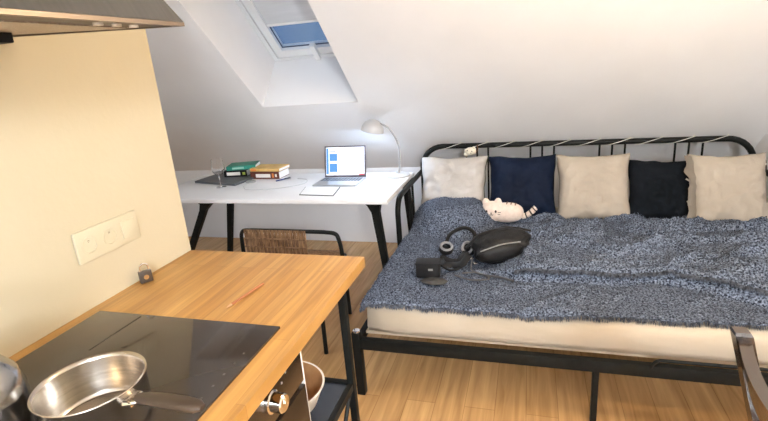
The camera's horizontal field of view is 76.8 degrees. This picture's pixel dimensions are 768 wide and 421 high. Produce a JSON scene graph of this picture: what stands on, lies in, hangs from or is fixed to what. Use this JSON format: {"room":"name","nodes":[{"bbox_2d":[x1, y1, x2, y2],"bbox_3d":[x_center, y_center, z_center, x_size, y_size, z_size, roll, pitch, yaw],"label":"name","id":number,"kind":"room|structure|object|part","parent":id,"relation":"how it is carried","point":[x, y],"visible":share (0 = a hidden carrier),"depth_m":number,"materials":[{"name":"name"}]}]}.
{"room":"studio apartment","nodes":[
{"label":"studio apartment","id":0,"kind":"room"},
{"bbox_2d":[0,29,190,357],"bbox_3d":[-1.253,0.419,-0.216,0.110,2.460,3.864,1,18,17],"label":"wall","id":1,"kind":"structure","parent":0,"point":[84,143],"depth_m":1.20,"materials":[{"name":"paint"}]},
{"bbox_2d":[0,0,184,43],"bbox_3d":[-0.711,-0.691,0.600,0.436,0.894,0.598,1,18,17],"label":"extractor hood","id":2,"kind":"object","parent":1,"relation":"attached to","point":[18,18],"visible":1,"depth_m":0.80,"materials":[{"name":"metal"}]},
{"bbox_3d":[-0.678,-0.281,0.726,0.412,0.022,0.574,1,18,17],"label":"underside panel","id":3,"kind":"part","parent":2,"relation":"part of","materials":[{"name":"metal"}]},
{"bbox_2d":[71,210,140,264],"bbox_3d":[-0.735,0.068,1.297,0.012,0.083,0.206,1,18,17],"label":"wall socket","id":4,"kind":"object","parent":1,"relation":"attached to","point":[95,241],"visible":1,"depth_m":1.28,"materials":[{"name":"beige plastic"}]},
{"bbox_2d":[175,165,628,242],"bbox_3d":[0.000,-0.118,4.080,5.270,0.780,0.120,1,18,17],"label":"wall","id":5,"kind":"structure","parent":0,"point":[352,222],"depth_m":4.26,"materials":[{"name":"paint"}]},
{"bbox_2d":[145,0,767,170],"bbox_3d":[-0.960,-0.426,0.842,5.270,2.107,6.668,1,18,17],"label":"ceiling","id":6,"kind":"structure","parent":0,"point":[433,72],"depth_m":2.86,"materials":[{"name":"paint"}]},
{"bbox_2d":[235,0,334,60],"bbox_3d":[-0.590,-1.353,2.947,0.799,0.886,0.968,1,18,17],"label":"window","id":7,"kind":"structure","parent":6,"relation":"attached to","point":[279,51],"depth_m":3.35,"materials":[{"name":"white paint"}]},
{"bbox_2d":[252,0,317,26],"bbox_3d":[-0.619,-1.376,2.849,0.519,0.492,0.544,1,18,17],"label":"roller blind","id":8,"kind":"object","parent":7,"relation":"attached to","point":[273,12],"visible":0.63,"depth_m":3.10,"materials":[{"name":"fabric"}]},
{"bbox_2d":[188,236,763,420],"bbox_3d":[-0.848,1.280,1.282,5.270,0.120,6.500,1,18,17],"label":"floor","id":9,"kind":"structure","parent":0,"point":[401,387],"depth_m":2.22,"materials":[{"name":"brown wood"}]},
{"bbox_2d":[248,351,310,420],"bbox_3d":[-0.484,0.797,1.042,0.614,0.885,0.584,1,18,17],"label":"oven","id":10,"kind":"object","parent":9,"relation":"on","point":[287,400],"visible":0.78,"depth_m":1.05,"materials":[{"name":"black"}]},
{"bbox_3d":[-0.212,0.386,0.975,0.036,0.049,0.048,1,18,17],"label":"knob","id":11,"kind":"part","parent":10,"relation":"part of","materials":[{"name":"silver metal"}]},
{"bbox_3d":[-0.246,0.793,0.965,0.017,0.636,0.573,1,18,17],"label":"oven door","id":12,"kind":"part","parent":10,"relation":"part of","materials":[{"name":"clear glass"}]},
{"bbox_3d":[-0.430,0.710,1.313,0.562,0.885,0.006,1,18,17],"label":"panel","id":13,"kind":"part","parent":10,"relation":"part of","materials":[{"name":"white paint"}]},
{"bbox_2d":[239,228,351,353],"bbox_3d":[-0.400,0.368,2.733,0.587,0.705,0.454,1,18,17],"label":"woven chair","id":14,"kind":"object","parent":9,"relation":"on","point":[255,235],"visible":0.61,"depth_m":2.48,"materials":[{"name":"wicker"}]},
{"bbox_3d":[-0.419,0.293,2.696,0.515,0.020,0.345,1,18,17],"label":"seat","id":15,"kind":"part","parent":14,"relation":"part of","materials":[{"name":"wicker"}]},
{"bbox_3d":[-0.324,0.570,2.555,0.023,0.411,0.041,-2,17,8],"label":"leg","id":16,"kind":"part","parent":14,"relation":"part of","materials":[{"name":"black metal"}]},
{"bbox_3d":[-0.224,0.452,2.912,0.022,0.413,0.086,-5,17,-1],"label":"leg","id":17,"kind":"part","parent":14,"relation":"part of","materials":[{"name":"black metal"}]},
{"bbox_2d":[178,172,413,267],"bbox_3d":[-0.665,0.178,3.373,1.695,0.730,0.685,1,18,17],"label":"desk","id":18,"kind":"object","parent":9,"relation":"on","point":[377,190],"visible":0.65,"depth_m":3.10,"materials":[{"name":"white laminate"}]},
{"bbox_3d":[-1.286,0.277,3.261,0.470,0.703,0.055,1,18,17],"label":"leg","id":19,"kind":"part","parent":18,"relation":"part of","materials":[{"name":"black metal"}]},
{"bbox_2d":[211,158,225,187],"bbox_3d":[-1.132,-0.256,3.323,0.088,0.198,0.088,1,18,17],"label":"wine glass","id":20,"kind":"object","parent":18,"relation":"on","point":[217,166],"visible":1,"depth_m":3.28,"materials":[{"name":"clear glass"}]},
{"bbox_2d":[211,158,224,174],"bbox_3d":[-1.135,-0.297,3.311,0.088,0.112,0.088,1,18,17],"label":"bowl","id":21,"kind":"object","parent":20,"relation":"on","point":[217,166],"depth_m":3.28,"materials":[{"name":"clear glass"}]},
{"bbox_3d":[-1.127,-0.202,3.340,0.068,0.084,0.068,1,18,17],"label":"stem","id":22,"kind":"part","parent":20,"relation":"part of","materials":[{"name":"clear glass"}]},
{"bbox_2d":[195,173,253,185],"bbox_3d":[-1.154,-0.230,3.557,0.409,0.016,0.276,4,19,26],"label":"closed laptop","id":23,"kind":"object","parent":18,"relation":"on","point":[214,179],"visible":0.64,"depth_m":3.50,"materials":[{"name":"grey metal"}]},
{"bbox_2d":[224,169,249,176],"bbox_3d":[-1.079,-0.295,3.639,0.180,0.046,0.171,-2,17,9],"label":"book","id":24,"kind":"object","parent":23,"relation":"on","point":[236,173],"visible":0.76,"depth_m":3.56,"materials":[{"name":"black paper"}]},
{"bbox_2d":[226,161,259,170],"bbox_3d":[-1.050,-0.335,3.628,0.215,0.030,0.161,-5,17,-1],"label":"book","id":25,"kind":"object","parent":24,"relation":"on","point":[250,164],"visible":0.89,"depth_m":3.56,"materials":[{"name":"green paper"}]},
{"bbox_3d":[-1.168,0.122,3.733,0.205,0.703,0.055,1,18,17],"label":"leg","id":26,"kind":"part","parent":18,"relation":"part of","materials":[{"name":"black metal"}]},
{"bbox_2d":[250,168,288,178],"bbox_3d":[-0.834,-0.274,3.551,0.240,0.052,0.159,1,18,17],"label":"book","id":27,"kind":"object","parent":18,"relation":"on","point":[256,175],"visible":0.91,"depth_m":3.49,"materials":[{"name":"brown paper"}]},
{"bbox_2d":[250,164,289,171],"bbox_3d":[-0.835,-0.312,3.549,0.245,0.022,0.156,2,18,19],"label":"book","id":28,"kind":"object","parent":27,"relation":"on","point":[262,167],"visible":1,"depth_m":3.51,"materials":[{"name":"yellow paper"}]},
{"bbox_2d":[243,178,307,189],"bbox_3d":[-0.723,-0.172,3.271,0.425,0.004,0.214,-10,18,-18],"label":"charging cable","id":29,"kind":"object","parent":18,"relation":"on","point":[297,178],"visible":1,"depth_m":3.20,"materials":[{"name":"grey plastic"}]},
{"bbox_2d":[299,186,339,195],"bbox_3d":[-0.406,-0.121,3.020,0.277,0.006,0.210,1,18,17],"label":"notebook","id":30,"kind":"object","parent":18,"relation":"on","point":[308,190],"visible":1,"depth_m":3.00,"materials":[{"name":"white paper"}]},
{"bbox_2d":[312,145,365,186],"bbox_3d":[-0.293,-0.296,3.199,0.298,0.217,0.273,1,18,17],"label":"laptop","id":31,"kind":"object","parent":18,"relation":"on","point":[345,166],"visible":1,"depth_m":3.28,"materials":[{"name":"silver metal"}]},
{"bbox_3d":[-0.387,-0.337,3.328,0.017,0.173,0.044,1,18,17],"label":"window panel","id":32,"kind":"part","parent":31,"relation":"part of","materials":[{"name":"blue"}]},
{"bbox_3d":[-0.347,-0.363,3.314,0.058,0.049,0.013,1,18,17],"label":"window panel","id":33,"kind":"part","parent":31,"relation":"part of","materials":[{"name":"blue"}]},
{"bbox_3d":[-0.346,-0.292,3.319,0.058,0.056,0.015,1,18,17],"label":"window panel","id":34,"kind":"part","parent":31,"relation":"part of","materials":[{"name":"blue"}]},
{"bbox_3d":[-0.264,-0.333,3.296,0.298,0.207,0.057,1,18,17],"label":"lid","id":35,"kind":"part","parent":31,"relation":"part of","materials":[{"name":"grey"}]},
{"bbox_3d":[-0.011,0.290,2.882,0.138,0.703,0.055,1,18,17],"label":"leg","id":36,"kind":"part","parent":18,"relation":"part of","materials":[{"name":"black metal"}]},
{"bbox_2d":[361,119,409,178],"bbox_3d":[0.009,-0.418,3.233,0.315,0.385,0.170,1,18,17],"label":"desk lamp","id":37,"kind":"object","parent":18,"relation":"on","point":[372,126],"visible":1,"depth_m":3.19,"materials":[{"name":"grey metal"}]},
{"bbox_3d":[-0.080,-0.556,3.214,0.152,0.099,0.155,1,18,17],"label":"lamp shade","id":38,"kind":"part","parent":37,"relation":"part of","materials":[{"name":"grey metal"}]},
{"bbox_3d":[0.044,-0.416,3.224,0.132,0.343,0.012,1,18,17],"label":"arm","id":39,"kind":"part","parent":37,"relation":"part of","materials":[{"name":"grey metal"}]},
{"bbox_3d":[0.174,0.118,3.394,0.100,0.703,0.055,1,18,17],"label":"leg","id":40,"kind":"part","parent":18,"relation":"part of","materials":[{"name":"black metal"}]},
{"bbox_2d":[310,292,359,420],"bbox_3d":[-0.390,0.653,1.488,0.540,0.885,0.339,1,18,17],"label":"shelf rack","id":41,"kind":"object","parent":9,"relation":"on","point":[336,393],"visible":0.19,"depth_m":1.49,"materials":[{"name":"grey metal"}]},
{"bbox_2d":[302,361,324,411],"bbox_3d":[-0.288,0.549,1.402,0.244,0.103,0.244,1,18,17],"label":"serving bowl","id":42,"kind":"object","parent":41,"relation":"on","point":[314,376],"visible":0.21,"depth_m":1.45,"materials":[{"name":"white ceramic"}]},
{"bbox_3d":[-0.394,0.598,1.471,0.496,0.012,0.295,1,18,17],"label":"shelf","id":43,"kind":"part","parent":41,"relation":"part of","materials":[{"name":"grey metal"}]},
{"bbox_3d":[-0.394,0.599,1.471,0.534,0.022,0.333,1,18,17],"label":"shelf frame","id":44,"kind":"part","parent":41,"relation":"part of","materials":[{"name":"black metal"}]},
{"bbox_3d":[-0.098,0.608,1.558,0.022,0.885,0.022,1,18,17],"label":"leg","id":45,"kind":"part","parent":41,"relation":"part of","materials":[{"name":"black metal"}]},
{"bbox_2d":[351,136,767,420],"bbox_3d":[1.059,0.202,2.576,2.075,0.886,1.633,1,18,17],"label":"daybed","id":46,"kind":"object","parent":9,"relation":"on","point":[360,342],"visible":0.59,"depth_m":2.04,"materials":[{"name":"black metal"}]},
{"bbox_3d":[-0.112,0.698,2.226,0.038,0.325,0.038,1,18,17],"label":"corner post","id":47,"kind":"part","parent":46,"relation":"part of","materials":[{"name":"black metal"}]},
{"bbox_3d":[-0.006,0.475,2.575,0.024,0.040,0.790,1,18,17],"label":"rail","id":48,"kind":"part","parent":46,"relation":"part of","materials":[{"name":"black metal"}]},
{"bbox_3d":[0.203,0.148,3.265,0.033,0.716,0.776,1,18,17],"label":"arm frame","id":49,"kind":"part","parent":46,"relation":"part of","materials":[{"name":"black metal"}]},
{"bbox_2d":[464,145,477,156],"bbox_3d":[0.597,-0.409,3.327,0.098,0.078,0.055,1,18,17],"label":"ornament","id":50,"kind":"object","parent":46,"relation":"attached to","point":[470,150],"visible":1,"depth_m":3.31,"materials":[{"name":"beige fabric"}]},
{"bbox_3d":[0.855,0.608,1.905,2.075,0.050,0.032,1,18,17],"label":"rail","id":51,"kind":"part","parent":46,"relation":"part of","materials":[{"name":"black metal"}]},
{"bbox_2d":[367,207,767,364],"bbox_3d":[1.064,0.270,2.592,1.982,0.158,1.536,1,18,17],"label":"mattress","id":52,"kind":"object","parent":46,"relation":"on","point":[700,342],"visible":0.12,"depth_m":1.92,"materials":[{"name":"beige fabric"}]},
{"bbox_2d":[421,156,488,204],"bbox_3d":[0.462,-0.151,3.220,0.450,0.387,0.273,1,18,17],"label":"cushion","id":53,"kind":"object","parent":52,"relation":"on","point":[461,177],"visible":0.66,"depth_m":3.16,"materials":[{"name":"white fabric"}]},
{"bbox_2d":[488,154,555,216],"bbox_3d":[0.877,-0.149,3.099,0.421,0.382,0.261,1,18,17],"label":"cushion","id":54,"kind":"object","parent":52,"relation":"on","point":[528,183],"visible":0.8,"depth_m":3.03,"materials":[{"name":"blue fabric"}]},
{"bbox_2d":[359,196,767,330],"bbox_3d":[1.001,0.201,2.457,2.029,0.279,1.329,1,18,17],"label":"bedspread","id":55,"kind":"object","parent":52,"relation":"on","point":[690,271],"visible":0.89,"depth_m":2.15,"materials":[{"name":"blue fabric"}]},
{"bbox_2d":[420,277,447,285],"bbox_3d":[0.229,0.327,2.241,0.130,0.025,0.073,1,18,17],"label":"cloth bag","id":56,"kind":"object","parent":55,"relation":"on","point":[434,281],"visible":1,"depth_m":2.22,"materials":[{"name":"grey fabric"}]},
{"bbox_2d":[415,258,466,277],"bbox_3d":[0.281,0.268,2.327,0.276,0.083,0.113,-8,17,-11],"label":"pouch","id":57,"kind":"object","parent":55,"relation":"on","point":[425,267],"visible":0.94,"depth_m":2.29,"materials":[{"name":"black fabric"}]},
{"bbox_3d":[0.211,0.242,2.302,0.119,0.010,0.074,-1,17,11],"label":"lid","id":58,"kind":"part","parent":57,"relation":"part of","materials":[{"name":"black"}]},
{"bbox_2d":[439,226,476,254],"bbox_3d":[0.389,0.164,2.545,0.192,0.126,0.157,1,18,17],"label":"headphones","id":59,"kind":"object","parent":55,"relation":"on","point":[446,247],"visible":0.78,"depth_m":2.54,"materials":[{"name":"black plastic"}]},
{"bbox_2d":[439,241,453,254],"bbox_3d":[0.325,0.197,2.533,0.077,0.064,0.078,1,18,17],"label":"ear cup","id":60,"kind":"object","parent":59,"relation":"on","point":[446,247],"depth_m":2.52,"materials":[{"name":"grey plastic"}]},
{"bbox_2d":[461,241,473,254],"bbox_3d":[0.439,0.194,2.515,0.078,0.078,0.071,1,18,17],"label":"ear cup","id":61,"kind":"object","parent":59,"relation":"on","point":[463,247],"depth_m":2.52,"materials":[{"name":"grey plastic"}]},
{"bbox_2d":[440,226,530,281],"bbox_3d":[0.483,0.196,2.385,0.464,0.175,0.389,1,18,17],"label":"backpack","id":62,"kind":"object","parent":55,"relation":"on","point":[498,245],"visible":0.95,"depth_m":2.34,"materials":[{"name":"black fabric"}]},
{"bbox_2d":[482,198,536,221],"bbox_3d":[0.753,-0.005,2.955,0.342,0.154,0.122,-2,17,9],"label":"stuffed animal","id":63,"kind":"object","parent":55,"relation":"on","point":[499,211],"visible":0.97,"depth_m":2.92},
{"bbox_2d":[556,153,629,218],"bbox_3d":[1.278,-0.139,2.975,0.428,0.384,0.262,1,18,17],"label":"cushion","id":64,"kind":"object","parent":55,"relation":"on","point":[596,186],"visible":0.9,"depth_m":2.91,"materials":[{"name":"beige fabric"}]},
{"bbox_2d":[628,160,688,218],"bbox_3d":[1.645,-0.116,2.877,0.388,0.351,0.253,1,18,17],"label":"cushion","id":65,"kind":"object","parent":55,"relation":"on","point":[657,189],"visible":0.7,"depth_m":2.82,"materials":[{"name":"black fabric"}]},
{"bbox_2d":[684,152,767,220],"bbox_3d":[1.916,-0.115,2.732,0.423,0.387,0.266,1,18,17],"label":"cushion","id":66,"kind":"object","parent":55,"relation":"on","point":[728,187],"visible":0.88,"depth_m":2.67,"materials":[{"name":"beige fabric"}]},
{"bbox_2d":[440,134,731,149],"bbox_3d":[1.242,-0.448,3.181,1.794,0.052,0.046,1,18,17],"label":"string lights","id":67,"kind":"object","parent":46,"relation":"attached to","point":[727,134],"visible":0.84,"depth_m":3.13,"materials":[{"name":"white plastic"}]},
{"bbox_3d":[1.278,-0.040,3.305,2.072,0.886,0.036,1,18,17],"label":"headboard frame","id":68,"kind":"part","parent":46,"relation":"part of","materials":[{"name":"black metal"}]},
{"bbox_3d":[0.847,0.747,1.954,0.024,0.243,0.024,1,18,17],"label":"leg","id":69,"kind":"part","parent":46,"relation":"part of","materials":[{"name":"black metal"}]},
{"bbox_2d":[730,326,767,420],"bbox_3d":[0.982,0.739,0.902,0.576,0.853,0.494,1,18,17],"label":"wooden chair","id":70,"kind":"object","parent":9,"relation":"on","point":[754,387],"visible":1,"depth_m":1.01,"materials":[{"name":"brown wood"}]},
{"bbox_3d":[0.716,0.379,0.863,0.079,0.073,0.442,1,18,17],"label":"rail","id":71,"kind":"part","parent":70,"relation":"part of","materials":[{"name":"brown wood"}]},
{"bbox_3d":[-0.778,1.109,0.103,0.594,0.885,1.471,1,18,17],"label":"base cabinet","id":72,"kind":"object","parent":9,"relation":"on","visible":0},
{"bbox_2d":[9,250,364,420],"bbox_3d":[-0.689,0.522,0.415,0.613,0.032,2.464,1,18,17],"label":"countertop","id":73,"kind":"structure","parent":72,"relation":"on","point":[298,292],"depth_m":1.25,"materials":[{"name":"brown wood"}]},
{"bbox_2d":[138,263,152,283],"bbox_3d":[-0.682,0.177,1.382,0.034,0.058,0.019,-17,21,-36],"label":"padlock","id":74,"kind":"object","parent":73,"relation":"on","point":[145,276],"visible":1,"depth_m":1.38,"materials":[{"name":"grey metal"}]},
{"bbox_2d":[16,311,279,420],"bbox_3d":[-0.554,0.345,0.889,0.508,0.006,0.580,1,18,17],"label":"induction hob","id":75,"kind":"object","parent":73,"relation":"in","point":[196,358],"visible":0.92,"depth_m":1.03,"materials":[{"name":"black glass"}]},
{"bbox_2d":[0,354,34,420],"bbox_3d":[-0.675,0.266,0.745,0.198,0.247,0.180,-3,17,4],"label":"kettle","id":76,"kind":"object","parent":75,"relation":"on","point":[15,389],"visible":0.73,"depth_m":0.76,"materials":[{"name":"metal"}]},
{"bbox_2d":[27,351,204,420],"bbox_3d":[-0.414,0.318,0.791,0.315,0.082,0.172,1,18,17],"label":"frying pan","id":77,"kind":"object","parent":75,"relation":"on","point":[114,385],"visible":1,"depth_m":0.83,"materials":[{"name":"metal"}]},
{"bbox_3d":[-0.331,0.293,0.745,0.131,0.022,0.029,2,18,20],"label":"pan handle","id":78,"kind":"part","parent":77,"relation":"part of","materials":[{"name":"brown"}]},
{"bbox_2d":[226,283,263,307],"bbox_3d":[-0.356,0.218,1.250,0.007,0.008,0.138,4,19,26],"label":"pencil","id":79,"kind":"object","parent":73,"relation":"on","point":[261,284],"visible":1,"depth_m":1.25,"materials":[{"name":"brown wood"}]},
{"bbox_2d":[754,132,767,202],"bbox_3d":[1.536,0.030,0.150,0.120,2.560,6.500,1,18,17],"label":"wall","id":80,"kind":"structure","parent":0,"point":[762,146],"depth_m":2.93,"materials":[{"name":"paint"}]}
]}

